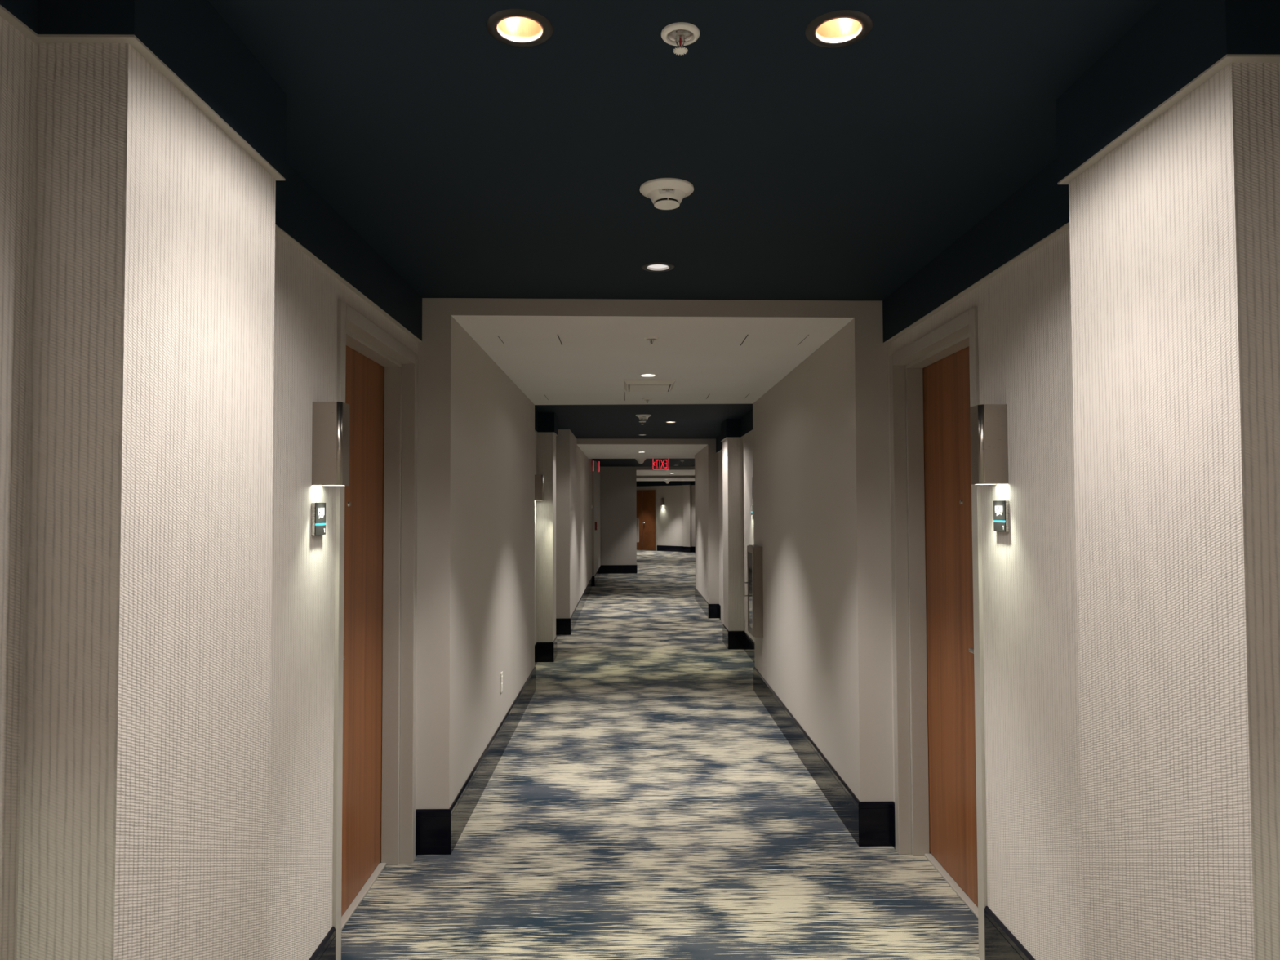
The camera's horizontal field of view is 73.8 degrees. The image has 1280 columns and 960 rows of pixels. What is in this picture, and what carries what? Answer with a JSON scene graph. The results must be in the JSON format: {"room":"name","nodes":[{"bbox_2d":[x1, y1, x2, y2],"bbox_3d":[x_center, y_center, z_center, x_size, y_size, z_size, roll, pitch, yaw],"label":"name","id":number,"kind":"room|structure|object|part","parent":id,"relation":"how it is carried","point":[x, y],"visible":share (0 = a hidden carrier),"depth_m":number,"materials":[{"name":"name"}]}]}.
{"room":"hotel corridor","nodes":[
{"label":"hotel corridor","id":0,"kind":"room"},
{"bbox_2d":[0,0,422,341],"bbox_3d":[-1.049,-0.795,1.653,0.484,0.196,4.397,0,-2,-1],"label":"ceiling","id":1,"kind":"structure","parent":0,"point":[190,37],"depth_m":1.72,"materials":[{"name":"paint"}]},
{"bbox_2d":[0,16,555,959],"bbox_3d":[-1.076,0.450,4.865,0.496,2.479,10.897,0,-2,-1],"label":"wall","id":2,"kind":"structure","parent":0,"point":[167,592],"depth_m":1.54,"materials":[{"name":"paint"}]},
{"bbox_2d":[0,4,422,342],"bbox_3d":[-1.049,-0.695,1.650,0.484,0.004,4.397,0,-2,-1],"label":"trim","id":3,"kind":"structure","parent":2,"relation":"attached to","point":[132,40],"depth_m":1.50,"materials":[{"name":"beige paint"}]},
{"bbox_2d":[311,502,325,535],"bbox_3d":[-0.977,0.118,2.594,0.015,0.098,0.085,0,-2,-1],"label":"room sign","id":4,"kind":"object","parent":2,"relation":"attached to","point":[318,509],"visible":1,"depth_m":2.57,"materials":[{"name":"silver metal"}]},
{"bbox_3d":[-0.972,0.100,2.595,0.002,0.062,0.085,0,-2,-1],"label":"plate","id":5,"kind":"part","parent":4,"relation":"part of","materials":[{"name":"grey plastic"}]},
{"bbox_3d":[-0.972,0.152,2.593,0.002,0.029,0.085,0,-2,-1],"label":"plate","id":6,"kind":"part","parent":4,"relation":"part of","materials":[{"name":"grey plastic"}]},
{"bbox_2d":[308,926,335,959],"bbox_3d":[-0.882,1.470,1.052,0.160,0.196,3.338,0,-2,-1],"label":"baseboard","id":7,"kind":"structure","parent":2,"relation":"attached to","point":[326,950],"depth_m":2.65,"materials":[{"name":"black"}]},
{"bbox_2d":[311,401,349,485],"bbox_3d":[-0.942,-0.109,2.603,0.087,0.251,0.087,0,-2,-1],"label":"wall sconce","id":8,"kind":"object","parent":2,"relation":"attached to","point":[330,420],"visible":1,"depth_m":2.56,"materials":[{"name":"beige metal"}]},
{"bbox_2d":[332,299,417,959],"bbox_3d":[-1.080,0.532,3.255,0.202,2.212,1.009,0,-2,-1],"label":"door","id":9,"kind":"structure","parent":2,"relation":"in","point":[375,708],"depth_m":3.56,"materials":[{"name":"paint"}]},
{"bbox_2d":[500,671,502,693],"bbox_3d":[-0.860,1.258,5.305,0.009,0.120,0.072,0,-2,-1],"label":"wall outlet","id":10,"kind":"object","parent":2,"relation":"attached to","point":[501,673],"visible":1,"depth_m":5.29,"materials":[{"name":"white plastic"}]},
{"bbox_2d":[534,475,544,500],"bbox_3d":[-0.987,0.076,8.361,0.087,0.251,0.087,0,-2,-1],"label":"wall sconce","id":11,"kind":"object","parent":2,"relation":"attached to","point":[539,479],"visible":0.96,"depth_m":8.32,"materials":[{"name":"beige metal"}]},
{"bbox_2d":[534,430,557,435],"bbox_3d":[-1.114,-0.466,8.784,0.515,0.004,3.122,0,-2,-1],"label":"trim","id":12,"kind":"structure","parent":2,"relation":"attached to","point":[535,430],"depth_m":8.50,"materials":[{"name":"beige paint"}]},
{"bbox_2d":[534,409,557,435],"bbox_3d":[-1.114,-0.566,8.787,0.515,0.196,3.122,0,-2,-1],"label":"ceiling","id":13,"kind":"structure","parent":0,"point":[544,421],"depth_m":8.50,"materials":[{"name":"paint"}]},
{"bbox_2d":[555,429,600,618],"bbox_3d":[-1.152,0.777,15.034,0.575,2.479,9.453,0,-2,-1],"label":"wall","id":14,"kind":"structure","parent":0,"point":[578,543],"depth_m":11.15,"materials":[{"name":"beige paint"}]},
{"bbox_2d":[600,466,636,564],"bbox_3d":[-0.853,1.124,25.864,1.418,2.479,12.210,0,-2,-1],"label":"wall","id":15,"kind":"structure","parent":0,"point":[618,485],"depth_m":19.79,"materials":[{"name":"beige paint"}]},
{"bbox_2d":[415,564,636,857],"bbox_3d":[-0.788,1.870,13.542,0.845,0.196,19.634,0,-2,3],"label":"baseboard","id":16,"kind":"structure","parent":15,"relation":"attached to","point":[437,831],"depth_m":4.64,"materials":[{"name":"black"}]},
{"bbox_2d":[636,518,639,542],"bbox_3d":[-0.054,1.188,20.173,0.058,0.560,0.300,0,-2,-1],"label":"upper cabinet","id":17,"kind":"object","parent":15,"relation":"attached to","point":[637,519],"visible":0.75,"depth_m":20.03,"materials":[{"name":"metal"}]},
{"bbox_2d":[636,488,657,551],"bbox_3d":[0.030,1.409,30.467,1.500,2.200,0.110,-2,-3,43],"label":"door","id":18,"kind":"structure","parent":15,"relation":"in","point":[646,498],"depth_m":30.28,"materials":[{"name":"paint"}]},
{"bbox_2d":[576,438,707,458],"bbox_3d":[1.122,-0.531,13.495,4.046,0.178,3.484,0,-2,-1],"label":"ceiling","id":19,"kind":"structure","parent":0,"point":[593,448],"depth_m":12.47,"materials":[{"name":"paint"}]},
{"bbox_2d":[450,297,854,404],"bbox_3d":[0.048,-0.782,5.555,1.843,0.178,3.378,0,-2,-1],"label":"ceiling","id":20,"kind":"structure","parent":0,"point":[698,346],"depth_m":4.54,"materials":[{"name":"paint"}]},
{"bbox_2d":[642,398,652,404],"bbox_3d":[0.060,-0.633,6.855,0.078,0.037,0.078,0,-2,-1],"label":"sprinkler head","id":21,"kind":"object","parent":20,"relation":"attached to","point":[644,399],"visible":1,"depth_m":6.84},
{"bbox_2d":[638,373,657,377],"bbox_3d":[0.054,-0.736,5.612,0.131,0.100,0.131,0,-2,-1],"label":"recessed light","id":22,"kind":"object","parent":20,"relation":"in","point":[647,375],"visible":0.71,"depth_m":5.63,"materials":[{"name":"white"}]},
{"bbox_2d":[623,379,675,391],"bbox_3d":[0.064,-0.661,6.026,0.356,0.034,0.430,0,-2,-1],"label":"ceiling vent","id":23,"kind":"object","parent":20,"relation":"in","point":[629,385],"visible":1,"depth_m":5.87,"materials":[{"name":"white plastic"}]},
{"bbox_3d":[0.065,-0.648,6.025,0.278,0.008,0.344,0,-2,-1],"label":"plate","id":24,"kind":"part","parent":23,"relation":"part of","materials":[{"name":"white plastic"}]},
{"bbox_2d":[644,336,658,345],"bbox_3d":[0.060,-0.712,4.384,0.078,0.037,0.078,0,-2,-1],"label":"sprinkler head","id":25,"kind":"object","parent":20,"relation":"attached to","point":[651,339],"visible":1,"depth_m":4.37},
{"bbox_2d":[341,550,980,959],"bbox_3d":[0.897,2.016,13.954,4.700,0.080,36.400,0,-2,-1],"label":"floor","id":26,"kind":"structure","parent":0,"point":[644,802],"depth_m":3.87,"materials":[{"name":"carpet"}]},
{"bbox_2d":[636,466,694,475],"bbox_3d":[0.749,-0.268,21.640,1.708,0.178,3.580,0,-2,-1],"label":"ceiling","id":27,"kind":"structure","parent":0,"point":[673,470],"depth_m":20.73,"materials":[{"name":"paint"}]},
{"bbox_2d":[636,475,694,480],"bbox_3d":[0.844,-0.100,26.873,2.200,0.178,2.910,0,-2,-1],"label":"ceiling","id":28,"kind":"structure","parent":0,"point":[638,477],"depth_m":25.43,"materials":[{"name":"paint"}]},
{"bbox_2d":[636,480,694,486],"bbox_3d":[0.810,0.110,30.019,4.234,0.196,1.965,-1,-2,16],"label":"ceiling","id":29,"kind":"structure","parent":0,"point":[639,483],"depth_m":29.78,"materials":[{"name":"paint"}]},
{"bbox_2d":[636,484,695,551],"bbox_3d":[0.809,1.259,30.236,3.500,2.479,3.500,0,-2,-1],"label":"wall","id":30,"kind":"structure","parent":0,"point":[676,519],"depth_m":29.38,"materials":[{"name":"beige paint"}]},
{"bbox_2d":[660,497,664,505],"bbox_3d":[0.780,0.758,29.767,0.087,0.251,0.087,-2,-3,43],"label":"wall sconce","id":31,"kind":"object","parent":30,"relation":"attached to","point":[662,500],"visible":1,"depth_m":29.73,"materials":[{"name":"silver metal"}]},
{"bbox_2d":[657,545,695,552],"bbox_3d":[1.458,2.363,29.131,2.350,0.196,0.277,-2,-2,37],"label":"baseboard","id":32,"kind":"structure","parent":30,"relation":"attached to","point":[660,548],"depth_m":29.32,"materials":[{"name":"black"}]},
{"bbox_2d":[208,0,1159,466],"bbox_3d":[0.888,-0.572,14.037,4.700,0.140,36.400,0,-2,-1],"label":"ceiling","id":33,"kind":"structure","parent":0,"point":[474,164],"depth_m":2.16,"materials":[{"name":"paint"}]},
{"bbox_2d":[486,8,553,46],"bbox_3d":[-0.238,-0.940,1.690,0.131,0.100,0.131,0,-2,-1],"label":"recessed light","id":34,"kind":"object","parent":33,"relation":"in","point":[513,27],"visible":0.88,"depth_m":1.72,"materials":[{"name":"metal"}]},
{"bbox_2d":[592,458,599,471],"bbox_3d":[-0.843,-0.292,16.429,0.050,0.255,0.292,-1,-2,20],"label":"exit sign","id":35,"kind":"object","parent":33,"relation":"hanging from","point":[595,461],"visible":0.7,"depth_m":16.39,"materials":[{"name":"black paint"}]},
{"bbox_3d":[-0.843,-0.268,16.429,0.006,0.192,0.292,-1,-2,20],"label":"clear panel","id":36,"kind":"part","parent":35,"relation":"part of","materials":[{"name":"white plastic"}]},
{"bbox_2d":[635,458,645,463],"bbox_3d":[0.013,-0.373,15.471,0.200,0.160,0.200,0,-2,-1],"label":"smoke detector","id":37,"kind":"object","parent":33,"relation":"attached to","point":[639,460],"visible":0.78,"depth_m":15.41,"materials":[{"name":"white plastic"}]},
{"bbox_2d":[635,413,651,420],"bbox_3d":[0.036,-0.642,8.757,0.162,0.052,0.162,0,-2,-1],"label":"smoke detector","id":38,"kind":"object","parent":33,"relation":"attached to","point":[642,416],"visible":1,"depth_m":8.71,"materials":[{"name":"white plastic"}]},
{"bbox_2d":[641,262,674,271],"bbox_3d":[0.071,-0.887,3.368,0.131,0.100,0.131,0,-2,-1],"label":"recessed light","id":39,"kind":"object","parent":33,"relation":"in","point":[654,266],"visible":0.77,"depth_m":3.38,"materials":[{"name":"black paint"}]},
{"bbox_2d":[653,458,668,469],"bbox_3d":[0.383,-0.322,15.624,0.292,0.255,0.050,0,-2,-1],"label":"exit sign","id":40,"kind":"object","parent":33,"relation":"hanging from","point":[658,464],"visible":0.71,"depth_m":15.62,"materials":[{"name":"red plastic"}]},
{"bbox_2d":[639,177,693,209],"bbox_3d":[0.080,-0.842,2.536,0.162,0.052,0.162,0,-2,-1],"label":"smoke detector","id":41,"kind":"object","parent":33,"relation":"attached to","point":[665,193],"visible":1,"depth_m":2.50,"materials":[{"name":"white plastic"}]},
{"bbox_2d":[661,22,699,55],"bbox_3d":[0.081,-0.876,1.707,0.078,0.037,0.078,0,-2,-1],"label":"sprinkler head","id":42,"kind":"object","parent":33,"relation":"attached to","point":[680,34],"visible":1,"depth_m":1.70},
{"bbox_2d":[666,29,693,42],"bbox_3d":[0.081,-0.892,1.708,0.054,0.004,0.054,0,-2,-1],"label":"sprinkler","id":43,"kind":"object","parent":42,"relation":"on","point":[673,35],"depth_m":1.71,"materials":[{"name":"metal"}]},
{"bbox_2d":[804,9,872,47],"bbox_3d":[0.395,-0.942,1.697,0.131,0.100,0.131,0,-2,-1],"label":"recessed light","id":44,"kind":"object","parent":33,"relation":"in","point":[837,28],"visible":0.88,"depth_m":1.72,"materials":[{"name":"black"}]},
{"bbox_2d":[715,409,752,453],"bbox_3d":[1.167,-0.550,9.516,0.486,0.196,4.640,0,-2,-1],"label":"ceiling","id":45,"kind":"structure","parent":0,"point":[729,427],"depth_m":9.18,"materials":[{"name":"paint"}]},
{"bbox_2d":[694,62,1279,959],"bbox_3d":[2.133,0.504,6.849,2.380,2.479,14.794,0,-2,-1],"label":"wall","id":46,"kind":"structure","parent":0,"point":[1131,594],"depth_m":1.83,"materials":[{"name":"paint"}]},
{"bbox_2d":[694,587,720,620],"bbox_3d":[2.043,1.840,12.893,2.230,0.196,2.644,0,-2,-1],"label":"baseboard","id":47,"kind":"structure","parent":46,"relation":"attached to","point":[711,611],"depth_m":11.77,"materials":[{"name":"black"}]},
{"bbox_2d":[716,430,752,453],"bbox_3d":[1.167,-0.450,9.513,0.486,0.004,4.640,0,-2,-1],"label":"trim","id":48,"kind":"structure","parent":46,"relation":"attached to","point":[751,431],"depth_m":9.18,"materials":[{"name":"beige paint"}]},
{"bbox_2d":[751,505,753,515],"bbox_3d":[1.120,0.301,8.508,0.014,0.098,0.085,0,-2,-1],"label":"room sign","id":49,"kind":"object","parent":46,"relation":"attached to","point":[752,506],"visible":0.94,"depth_m":8.47,"materials":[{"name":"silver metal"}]},
{"bbox_2d":[743,545,763,637],"bbox_3d":[0.903,0.882,6.833,0.115,0.706,0.325,0,-2,-1],"label":"fire extinguisher cabinet","id":50,"kind":"object","parent":46,"relation":"attached to","point":[754,553],"visible":1,"depth_m":6.68,"materials":[{"name":"metal"}]},
{"bbox_3d":[0.889,0.882,6.833,0.004,0.604,0.231,0,-2,-1],"label":"glass pane","id":51,"kind":"part","parent":50,"relation":"part of","materials":[{"name":"grey"}]},
{"bbox_3d":[0.888,0.882,6.833,0.012,0.698,0.317,0,-2,-1],"label":"cabinet door","id":52,"kind":"part","parent":50,"relation":"part of","materials":[{"name":"paint"}]},
{"bbox_2d":[722,624,895,848],"bbox_3d":[1.049,1.653,6.982,0.198,0.196,6.362,0,-2,-1],"label":"baseboard","id":53,"kind":"structure","parent":46,"relation":"attached to","point":[870,824],"depth_m":4.49,"materials":[{"name":"black plastic"}]},
{"bbox_2d":[888,306,987,959],"bbox_3d":[1.240,0.528,3.357,0.202,2.212,0.960,0,-2,-1],"label":"door","id":54,"kind":"structure","parent":46,"relation":"in","point":[940,755],"depth_m":3.59,"materials":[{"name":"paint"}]},
{"bbox_3d":[1.244,0.615,3.071,0.064,0.220,0.150,0,-2,-1],"label":"handle","id":55,"kind":"part","parent":54,"relation":"part of","materials":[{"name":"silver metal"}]},
{"bbox_2d":[969,404,1008,484],"bbox_3d":[1.113,-0.112,2.726,0.087,0.251,0.087,0,-2,-1],"label":"wall sconce","id":56,"kind":"object","parent":46,"relation":"attached to","point":[988,422],"visible":1,"depth_m":2.69,"materials":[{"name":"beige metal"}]},
{"bbox_2d":[993,500,1008,532],"bbox_3d":[1.150,0.115,2.716,0.015,0.098,0.085,0,-2,-1],"label":"room sign","id":57,"kind":"object","parent":46,"relation":"attached to","point":[1001,508],"visible":1,"depth_m":2.70,"materials":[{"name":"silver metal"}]},
{"bbox_3d":[1.145,0.097,2.717,0.002,0.062,0.085,0,-2,-1],"label":"plate","id":58,"kind":"part","parent":57,"relation":"part of","materials":[{"name":"grey plastic"}]},
{"bbox_3d":[1.145,0.149,2.715,0.002,0.029,0.085,0,-2,-1],"label":"plate","id":59,"kind":"part","parent":57,"relation":"part of","materials":[{"name":"grey plastic"}]},
{"bbox_2d":[984,906,1035,959],"bbox_3d":[1.090,1.465,1.125,0.179,0.196,3.438,0,-2,-1],"label":"baseboard","id":60,"kind":"structure","parent":46,"relation":"attached to","point":[1000,944],"depth_m":2.73,"materials":[{"name":"black"}]},
{"bbox_2d":[883,53,1279,343],"bbox_3d":[1.238,-0.701,1.704,0.522,0.004,4.452,0,-2,-1],"label":"trim","id":61,"kind":"structure","parent":46,"relation":"attached to","point":[1227,59],"depth_m":1.73,"materials":[{"name":"beige paint"}]},
{"bbox_2d":[882,0,1279,342],"bbox_3d":[1.237,-0.801,1.707,0.522,0.196,4.452,0,-2,-1],"label":"ceiling","id":62,"kind":"structure","parent":0,"point":[1175,42],"depth_m":1.81,"materials":[{"name":"paint"}]}
]}

